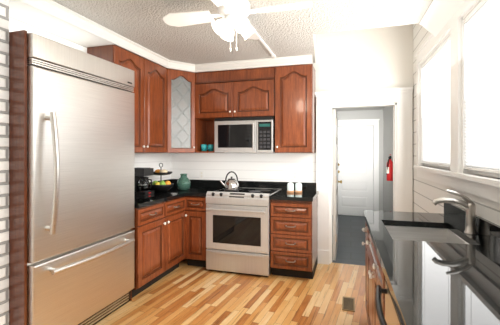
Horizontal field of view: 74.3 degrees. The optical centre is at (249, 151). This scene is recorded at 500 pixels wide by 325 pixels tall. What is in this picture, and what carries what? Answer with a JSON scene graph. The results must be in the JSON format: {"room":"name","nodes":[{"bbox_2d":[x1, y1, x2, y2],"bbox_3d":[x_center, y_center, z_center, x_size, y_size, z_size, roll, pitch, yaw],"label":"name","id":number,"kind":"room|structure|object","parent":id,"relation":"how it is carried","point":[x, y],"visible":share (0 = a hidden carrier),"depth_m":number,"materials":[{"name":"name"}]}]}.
{"room":"kitchen","nodes":[
{"label":"kitchen","id":0,"kind":"room"},
{"bbox_2d":[0,0,8,324],"bbox_3d":[-2.203,0.135,0.660,0.400,2.530,3.175,0,0,17],"label":"brick wall","id":1,"kind":"structure","parent":0,"point":[4,162],"depth_m":2.09,"materials":[{"name":"white brick"}]},
{"bbox_2d":[9,17,103,52],"bbox_3d":[-2.061,-0.130,2.016,0.120,3.060,6.090,0,0,17],"label":"wall","id":2,"kind":"structure","parent":0,"point":[16,25],"depth_m":2.78,"materials":[{"name":"white paint"}]},
{"bbox_2d":[87,44,166,152],"bbox_3d":[-1.317,-0.513,3.672,0.327,1.045,0.948,0,0,17],"label":"upper cabinet","id":3,"kind":"object","parent":2,"relation":"attached to","point":[150,78],"depth_m":3.66,"materials":[{"name":"brown wood"}]},
{"bbox_2d":[135,153,170,181],"bbox_3d":[-1.384,0.200,4.020,0.002,0.500,1.560,0,0,17],"label":"wall","id":4,"kind":"structure","parent":2,"relation":"attached to","point":[142,160],"depth_m":4.41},
{"bbox_2d":[159,60,198,152],"bbox_3d":[-1.018,-0.559,4.243,0.565,1.138,0.319,0,0,17],"label":"upper cabinet","id":5,"kind":"object","parent":2,"relation":"attached to","point":[190,125],"depth_m":4.26,"materials":[{"name":"brown wood"}]},
{"bbox_2d":[9,0,112,46],"bbox_3d":[-1.616,-1.083,2.703,0.328,0.095,1.075,0,0,17],"label":"soffit","id":6,"kind":"structure","parent":0,"point":[28,14],"depth_m":2.68,"materials":[{"name":"white paint"}]},
{"bbox_2d":[95,215,367,324],"bbox_3d":[0.157,1.430,3.063,3.750,0.060,9.390,0,0,17],"label":"floor","id":7,"kind":"structure","parent":0,"point":[184,293],"depth_m":3.20,"materials":[{"name":"brown wood"}]},
{"bbox_2d":[9,30,134,324],"bbox_3d":[-1.450,0.314,2.653,0.669,2.172,1.070,0,0,17],"label":"refrigerator","id":8,"kind":"object","parent":7,"relation":"on","point":[71,184],"visible":1,"depth_m":2.36,"materials":[{"name":"metal"}]},
{"bbox_2d":[132,199,167,297],"bbox_3d":[-1.262,0.965,3.408,0.586,0.870,0.474,0,0,17],"label":"base cabinet","id":9,"kind":"object","parent":7,"relation":"on","point":[151,222],"depth_m":3.31,"materials":[{"name":"brown wood"}]},
{"bbox_2d":[135,187,199,206],"bbox_3d":[-1.094,0.509,3.942,0.596,0.038,1.594,0,0,17],"label":"countertop","id":10,"kind":"structure","parent":9,"relation":"on","point":[158,197],"depth_m":3.63,"materials":[{"name":"black stone"}]},
{"bbox_2d":[135,167,153,194],"bbox_3d":[-1.245,0.336,3.832,0.258,0.305,0.190,0,0,17],"label":"coffee maker","id":11,"kind":"object","parent":10,"relation":"on","point":[142,185],"visible":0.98,"depth_m":3.78,"materials":[{"name":"black plastic"}]},
{"bbox_2d":[150,163,173,191],"bbox_3d":[-1.112,0.312,4.125,0.316,0.354,0.316,0,0,17],"label":"tiered fruit stand","id":12,"kind":"object","parent":10,"relation":"on","point":[161,186],"visible":0.92,"depth_m":4.04,"materials":[{"name":"black metal"}]},
{"bbox_2d":[177,174,190,190],"bbox_3d":[-0.849,0.384,4.233,0.176,0.210,0.176,0,0,17],"label":"vase","id":13,"kind":"object","parent":10,"relation":"on","point":[183,182],"visible":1,"depth_m":4.17,"materials":[{"name":"green ceramic"}]},
{"bbox_2d":[168,195,183,273],"bbox_3d":[-1.124,0.965,3.861,0.586,0.870,0.473,0,0,17],"label":"base cabinet","id":14,"kind":"object","parent":7,"relation":"on","point":[170,229],"depth_m":3.78,"materials":[{"name":"brown wood"}]},
{"bbox_2d":[184,195,206,266],"bbox_3d":[-0.557,0.965,4.263,0.301,0.870,0.666,0,0,17],"label":"base cabinet","id":15,"kind":"object","parent":7,"relation":"on","point":[195,248],"depth_m":3.95,"materials":[{"name":"brown wood"}]},
{"bbox_2d":[184,187,223,194],"bbox_3d":[-0.545,0.509,4.253,0.272,0.038,0.677,0,0,17],"label":"countertop","id":16,"kind":"structure","parent":15,"relation":"on","point":[203,190],"depth_m":4.09,"materials":[{"name":"black stone"}]},
{"bbox_2d":[206,188,281,276],"bbox_3d":[-0.062,0.933,4.056,0.756,0.934,0.767,0,0,17],"label":"range","id":17,"kind":"object","parent":7,"relation":"on","point":[238,232],"visible":0.77,"depth_m":3.75,"materials":[{"name":"metal"}]},
{"bbox_2d":[220,171,238,191],"bbox_3d":[-0.236,0.357,4.025,0.215,0.248,0.190,0,0,17],"label":"kettle","id":18,"kind":"object","parent":17,"relation":"on","point":[231,185],"visible":1,"depth_m":3.96,"materials":[{"name":"silver metal"}]},
{"bbox_2d":[270,195,317,278],"bbox_3d":[0.540,0.965,3.927,0.462,0.870,0.666,0,0,17],"label":"base cabinet","id":19,"kind":"object","parent":7,"relation":"on","point":[293,222],"depth_m":3.62,"materials":[{"name":"brown wood"}]},
{"bbox_2d":[270,191,318,198],"bbox_3d":[0.544,0.509,3.920,0.474,0.038,0.677,0,0,17],"label":"countertop","id":20,"kind":"structure","parent":19,"relation":"on","point":[280,194],"depth_m":3.72,"materials":[{"name":"black stone"}]},
{"bbox_2d":[287,182,301,192],"bbox_3d":[0.540,0.429,3.997,0.185,0.120,0.088,0,0,5],"label":"glass canisters","id":21,"kind":"object","parent":20,"relation":"on","point":[290,187],"visible":1,"depth_m":3.96,"materials":[{"name":"white"}]},
{"bbox_2d":[342,296,354,311],"bbox_3d":[0.908,1.396,3.037,0.110,0.006,0.280,0,0,17],"label":"floor vent","id":22,"kind":"object","parent":7,"relation":"in","point":[348,303],"visible":1,"depth_m":3.02,"materials":[{"name":"brown metal"}]},
{"bbox_2d":[362,219,373,305],"bbox_3d":[1.229,0.965,2.567,0.612,0.870,0.264,0,0,15],"label":"base cabinet","id":23,"kind":"object","parent":7,"relation":"on","point":[367,243],"depth_m":2.67,"materials":[{"name":"brown wood"}]},
{"bbox_2d":[366,247,381,324],"bbox_3d":[1.061,1.070,1.963,0.612,0.660,0.990,0,0,15],"label":"base cabinet","id":24,"kind":"object","parent":7,"relation":"on","point":[373,308],"depth_m":2.12,"materials":[{"name":"brown wood"}]},
{"bbox_2d":[378,267,401,324],"bbox_3d":[0.844,0.965,1.181,0.612,0.870,0.623,0,0,15],"label":"base cabinet","id":25,"kind":"object","parent":7,"relation":"on","point":[389,316],"depth_m":1.47,"materials":[{"name":"brown wood"}]},
{"bbox_2d":[363,211,499,324],"bbox_3d":[0.689,0.509,0.650,0.627,0.038,4.262,0,0,15],"label":"countertop","id":26,"kind":"structure","parent":25,"relation":"on","point":[429,283],"depth_m":1.34,"materials":[{"name":"black stone"}]},
{"bbox_2d":[386,223,469,242],"bbox_3d":[1.083,0.608,2.063,0.438,0.184,0.563,0,0,15],"label":"sink","id":27,"kind":"object","parent":26,"relation":"in","point":[399,230],"depth_m":2.31,"materials":[{"name":"silver metal"}]},
{"bbox_2d":[432,189,476,234],"bbox_3d":[1.243,0.358,2.011,0.244,0.260,0.068,0,0,15],"label":"faucet","id":28,"kind":"object","parent":26,"relation":"on","point":[469,206],"visible":1,"depth_m":1.98,"materials":[{"name":"silver metal"}]},
{"bbox_2d":[52,0,432,71],"bbox_3d":[-0.316,-1.170,1.482,3.530,0.080,5.850,0,0,17],"label":"ceiling","id":29,"kind":"structure","parent":0,"point":[286,33],"depth_m":2.90,"materials":[{"name":"white paint"}]},
{"bbox_2d":[163,0,312,51],"bbox_3d":[-0.112,-0.917,2.335,0.820,0.424,0.820,0,0,-30],"label":"ceiling fan","id":30,"kind":"object","parent":29,"relation":"hanging from","point":[235,13],"visible":1,"depth_m":2.30,"materials":[{"name":"white plastic"}]},
{"bbox_2d":[250,24,275,57],"bbox_3d":[0.058,-1.119,3.129,0.040,0.021,1.641,0,0,17],"label":"conduit","id":31,"kind":"object","parent":29,"relation":"attached to","point":[267,47],"visible":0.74,"depth_m":3.52,"materials":[{"name":"white"}]},
{"bbox_2d":[193,24,412,188],"bbox_3d":[0.414,-0.130,4.380,3.230,3.060,0.120,0,0,17],"label":"wall","id":32,"kind":"structure","parent":0,"point":[376,58],"depth_m":4.02,"materials":[{"name":"white paint"}]},
{"bbox_2d":[199,120,206,151],"bbox_3d":[-0.923,-0.513,4.552,0.565,1.045,0.328,0,0,17],"label":"upper cabinet","id":33,"kind":"object","parent":32,"relation":"attached to","point":[202,123],"depth_m":4.49,"materials":[{"name":"brown wood"}]},
{"bbox_2d":[201,144,213,150],"bbox_3d":[-0.556,-0.054,4.404,0.199,0.090,0.082,0,0,-1],"label":"cups","id":34,"kind":"object","parent":33,"relation":"in","point":[205,146],"visible":0.94,"depth_m":4.37,"materials":[{"name":"teal ceramic"}]},
{"bbox_2d":[195,64,274,123],"bbox_3d":[-0.165,-0.735,4.310,1.064,0.600,0.348,0,0,17],"label":"upper cabinet","id":35,"kind":"object","parent":32,"relation":"attached to","point":[244,92],"depth_m":4.14,"materials":[{"name":"brown wood"}]},
{"bbox_2d":[214,117,274,151],"bbox_3d":[-0.044,-0.211,4.243,0.765,0.434,0.398,0,0,17],"label":"microwave","id":36,"kind":"object","parent":35,"relation":"attached to","point":[250,134],"visible":1,"depth_m":4.09,"materials":[{"name":"metal"}]},
{"bbox_2d":[171,148,315,182],"bbox_3d":[-0.154,0.200,4.490,2.080,0.500,0.002,0,0,17],"label":"wall","id":37,"kind":"structure","parent":32,"relation":"attached to","point":[263,166],"depth_m":4.45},
{"bbox_2d":[199,171,203,178],"bbox_3d":[-0.681,0.320,4.646,0.072,0.116,0.008,0,0,17],"label":"electrical outlet plate","id":38,"kind":"object","parent":37,"relation":"attached to","point":[201,173],"depth_m":4.64,"materials":[{"name":"white plastic"}]},
{"bbox_2d":[172,179,315,190],"bbox_3d":[-0.141,0.440,4.474,2.108,0.100,0.019,0,0,17],"label":"backsplash","id":39,"kind":"structure","parent":32,"relation":"attached to","point":[194,183],"depth_m":4.43,"materials":[{"name":"black stone"}]},
{"bbox_2d":[275,60,314,152],"bbox_3d":[0.564,-0.513,4.087,0.452,1.045,0.348,0,0,17],"label":"upper cabinet","id":40,"kind":"object","parent":32,"relation":"attached to","point":[295,83],"depth_m":3.92,"materials":[{"name":"brown wood"}]},
{"bbox_2d":[333,109,341,260],"bbox_3d":[1.221,0.422,4.588,0.100,1.944,0.740,0,0,17],"label":"door","id":41,"kind":"structure","parent":32,"relation":"in","point":[335,181],"depth_m":4.25,"materials":[{"name":"grey paint"}]},
{"bbox_2d":[315,87,412,264],"bbox_3d":[1.373,0.325,4.064,1.120,2.150,0.205,0,0,17],"label":"door frame","id":42,"kind":"structure","parent":32,"relation":"attached to","point":[400,100],"depth_m":4.01,"materials":[{"name":"white wood"}]},
{"bbox_2d":[332,110,382,210],"bbox_3d":[2.249,0.250,7.270,1.230,2.300,0.120,0,0,17],"label":"wall","id":43,"kind":"structure","parent":0,"point":[363,114],"depth_m":7.07,"materials":[{"name":"grey paint"}]},
{"bbox_2d":[338,126,372,215],"bbox_3d":[2.280,0.414,7.220,0.792,1.960,0.112,0,0,17],"label":"exterior door","id":44,"kind":"structure","parent":43,"relation":"in","point":[355,168],"depth_m":7.23,"materials":[{"name":"white wood"}]},
{"bbox_2d":[332,119,379,214],"bbox_3d":[2.270,0.347,7.184,1.030,2.105,0.032,0,0,17],"label":"door frame","id":45,"kind":"structure","parent":43,"relation":"attached to","point":[365,122],"depth_m":7.06,"materials":[{"name":"white wood"}]},
{"bbox_2d":[332,107,384,111],"bbox_3d":[1.779,-0.940,5.751,1.520,0.080,3.300,0,0,17],"label":"ceiling","id":46,"kind":"structure","parent":0,"point":[359,109],"depth_m":6.99,"materials":[{"name":"grey paint"}]},
{"bbox_2d":[413,24,499,225],"bbox_3d":[1.200,-0.130,1.084,0.120,3.060,5.970,0,0,16],"label":"wall","id":47,"kind":"structure","parent":0,"point":[426,193],"depth_m":3.18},
{"bbox_2d":[383,0,464,210],"bbox_3d":[1.595,0.136,2.686,0.325,2.529,9.270,0,0,15],"label":"wall","id":48,"kind":"structure","parent":47,"relation":"attached to","point":[437,16],"depth_m":2.88,"materials":[{"name":"white paint"}]},
{"bbox_2d":[386,156,392,180],"bbox_3d":[2.236,0.250,5.265,0.119,0.420,0.127,0,0,17],"label":"fire extinguisher","id":49,"kind":"object","parent":48,"relation":"attached to","point":[389,170],"visible":0.94,"depth_m":5.23,"materials":[{"name":"red paint"}]},
{"bbox_2d":[413,0,499,202],"bbox_3d":[1.362,-0.400,1.770,0.175,1.330,3.790,0,0,15],"label":"window","id":50,"kind":"structure","parent":47,"relation":"in","point":[456,176],"depth_m":2.35,"materials":[{"name":"white wood"}]},
{"bbox_2d":[421,0,499,172],"bbox_3d":[1.347,-0.398,1.774,0.035,1.025,3.532,0,0,16],"label":"window blinds","id":51,"kind":"object","parent":50,"relation":"attached to","point":[482,62],"visible":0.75,"depth_m":2.13,"materials":[{"name":"white"}]},
{"bbox_2d":[442,203,499,246],"bbox_3d":[0.982,0.440,0.569,0.020,0.100,4.262,0,0,15],"label":"backsplash","id":52,"kind":"structure","parent":47,"relation":"attached to","point":[488,230],"depth_m":1.95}
]}

